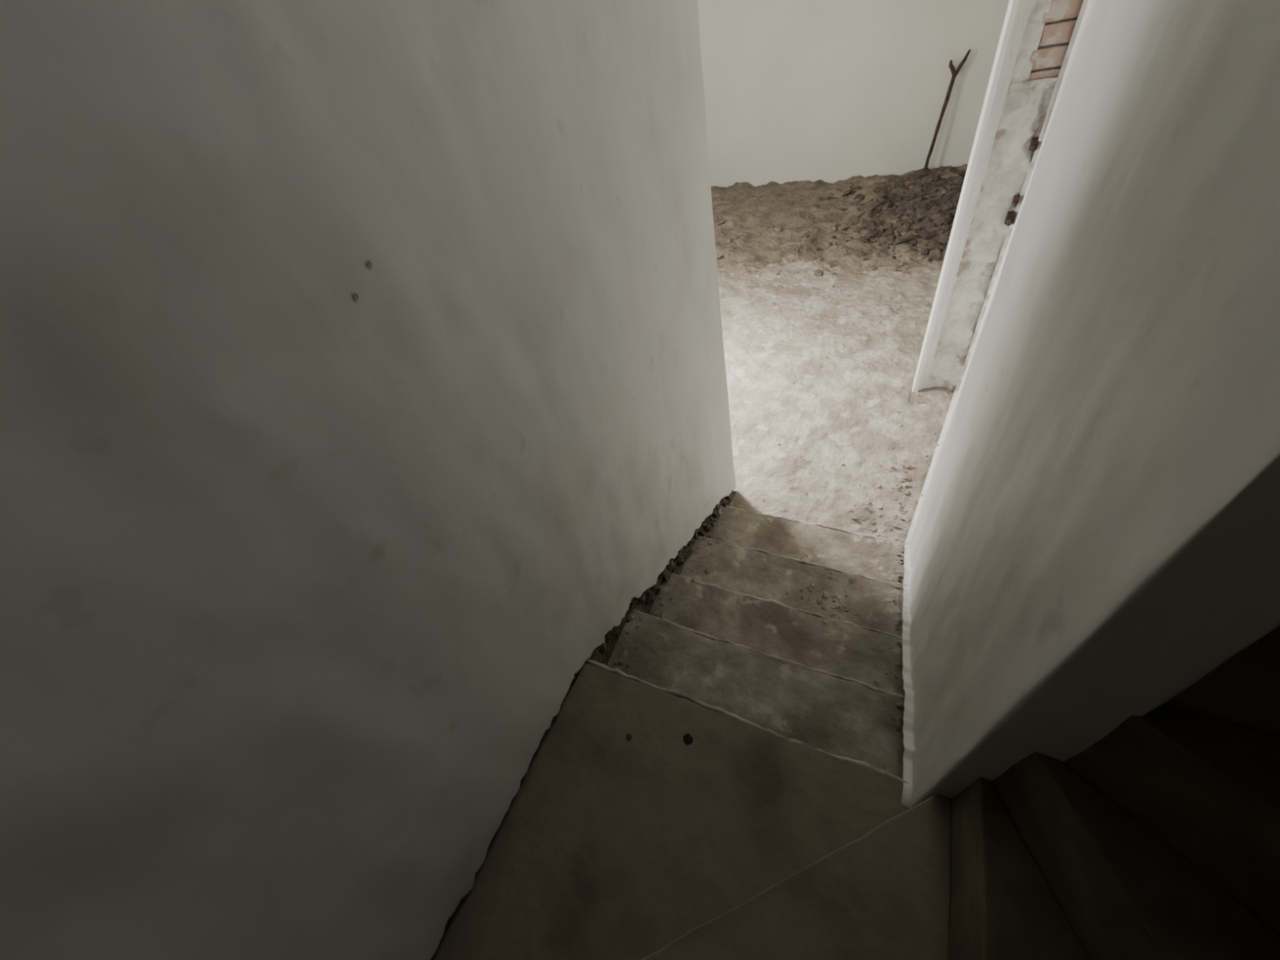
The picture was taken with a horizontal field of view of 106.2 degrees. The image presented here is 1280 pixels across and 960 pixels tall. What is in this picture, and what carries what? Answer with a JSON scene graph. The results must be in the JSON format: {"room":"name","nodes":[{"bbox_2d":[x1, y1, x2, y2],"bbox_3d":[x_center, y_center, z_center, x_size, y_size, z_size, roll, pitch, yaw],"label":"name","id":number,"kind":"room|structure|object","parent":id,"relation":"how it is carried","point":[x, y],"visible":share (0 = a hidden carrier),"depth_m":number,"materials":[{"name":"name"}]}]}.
{"room":"basement staircase","nodes":[
{"label":"basement staircase","id":0,"kind":"room"},
{"bbox_2d":[431,497,724,959],"bbox_3d":[-1.611,-0.638,1.199,2.885,4.400,2.785,12,51,25],"label":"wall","id":1,"kind":"structure","parent":0,"point":[605,656],"depth_m":1.58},
{"bbox_2d":[0,0,735,959],"bbox_3d":[-0.336,-0.498,0.668,0.481,4.313,2.702,2,48,17],"label":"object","id":2,"kind":"structure","parent":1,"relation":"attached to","point":[303,580],"depth_m":0.62,"materials":[{"name":"white paint"}]},
{"bbox_2d":[353,293,358,299],"bbox_3d":[-0.366,-0.237,0.620,0.001,0.009,0.008,12,51,25],"label":"nail","id":3,"kind":"object","parent":2,"relation":"attached to","point":[355,295],"depth_m":0.62,"materials":[{"name":"grey metal"}]},
{"bbox_2d":[366,259,372,267],"bbox_3d":[-0.353,-0.282,0.628,0.001,0.010,0.007,12,51,25],"label":"nail","id":4,"kind":"object","parent":2,"relation":"attached to","point":[369,263],"depth_m":0.63,"materials":[{"name":"grey metal"}]},
{"bbox_2d":[711,164,968,542],"bbox_3d":[1.036,-1.941,4.616,4.150,0.188,5.950,12,51,25],"label":"floor","id":5,"kind":"structure","parent":0,"point":[782,480],"depth_m":3.63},
{"bbox_2d":[431,489,1279,959],"bbox_3d":[0.853,-0.199,1.129,1.952,2.850,3.820,12,51,25],"label":"staircase","id":6,"kind":"structure","parent":5,"relation":"on","point":[729,784],"depth_m":1.02,"materials":[{"name":"grey concrete"}]},
{"bbox_2d":[808,166,966,262],"bbox_3d":[2.646,-2.790,5.001,1.780,0.213,2.094,12,51,25],"label":"rubble pile","id":7,"kind":"object","parent":5,"relation":"on","point":[899,197],"visible":0.87,"depth_m":4.92,"materials":[{"name":"gravel"}]},
{"bbox_2d":[923,48,970,169],"bbox_3d":[3.202,-3.845,5.088,0.242,1.048,0.091,-10,45,6],"label":"rod","id":8,"kind":"object","parent":5,"relation":"on","point":[954,73],"visible":0.99,"depth_m":4.97,"materials":[{"name":"wood"}]},
{"bbox_2d":[697,0,1008,186],"bbox_3d":[2.135,-4.737,5.348,4.438,3.100,0.239,17,53,28],"label":"wall","id":9,"kind":"structure","parent":0,"point":[827,91],"depth_m":5.41,"materials":[{"name":"white paint"}]},
{"bbox_2d":[901,0,1279,808],"bbox_3d":[0.967,-1.095,0.874,0.159,4.291,2.732,13,52,26],"label":"wall","id":10,"kind":"structure","parent":0,"point":[1094,533],"depth_m":0.53,"materials":[{"name":"white paint"}]},
{"bbox_2d":[911,0,1032,392],"bbox_3d":[1.610,-1.533,2.278,0.075,2.660,0.145,12,51,25],"label":"door frame","id":11,"kind":"structure","parent":10,"relation":"attached to","point":[1018,11],"depth_m":2.28,"materials":[{"name":"white paint"}]},
{"bbox_2d":[1004,211,1016,226],"bbox_3d":[1.816,-1.280,2.359,0.034,0.052,0.065,12,51,25],"label":"hinge pintle","id":12,"kind":"object","parent":10,"relation":"attached to","point":[1010,217],"visible":1,"depth_m":2.35,"materials":[{"name":"metal"}]},
{"bbox_2d":[1012,195,1020,207],"bbox_3d":[1.801,-1.334,2.303,0.023,0.037,0.065,12,51,25],"label":"hinge pintle","id":13,"kind":"object","parent":10,"relation":"attached to","point":[1016,197],"visible":1,"depth_m":2.30,"materials":[{"name":"metal"}]},
{"bbox_2d":[1028,137,1039,151],"bbox_3d":[1.757,-1.491,2.140,0.029,0.044,0.065,12,51,25],"label":"hinge pintle","id":14,"kind":"object","parent":10,"relation":"attached to","point":[1034,143],"visible":0.96,"depth_m":2.14,"materials":[{"name":"metal"}]},
{"bbox_3d":[1.087,-1.117,0.925,0.255,4.400,2.850,12,51,25],"label":"wall","id":15,"kind":"structure","parent":0,"visible":0},
{"bbox_2d":[925,77,1057,391],"bbox_3d":[1.834,-1.138,2.585,0.220,1.600,0.042,12,51,25],"label":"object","id":16,"kind":"object","parent":15,"relation":"attached to","point":[1024,109],"visible":0.8,"depth_m":2.43,"materials":[{"name":"white paint"}]},
{"bbox_2d":[1031,17,1077,71],"bbox_3d":[1.766,-1.561,2.262,0.205,2.660,0.110,12,51,25],"label":"joint","id":17,"kind":"object","parent":15,"relation":"attached to","point":[1074,17],"visible":0.11,"depth_m":1.95,"materials":[{"name":"grey concrete"}]},
{"bbox_2d":[1027,0,1083,90],"bbox_3d":[1.611,-2.048,1.668,0.153,1.102,0.052,12,51,25],"label":"brickwork","id":18,"kind":"object","parent":15,"relation":"attached to","point":[1060,32],"visible":0.54,"depth_m":1.93,"materials":[{"name":"brick"}]},
{"bbox_2d":[1009,0,1052,84],"bbox_3d":[1.516,-2.052,1.692,0.070,1.070,0.038,12,51,25],"label":"render patch","id":19,"kind":"object","parent":18,"relation":"attached to","point":[1033,28],"visible":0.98,"depth_m":1.96,"materials":[{"name":"white paint"}]}
]}

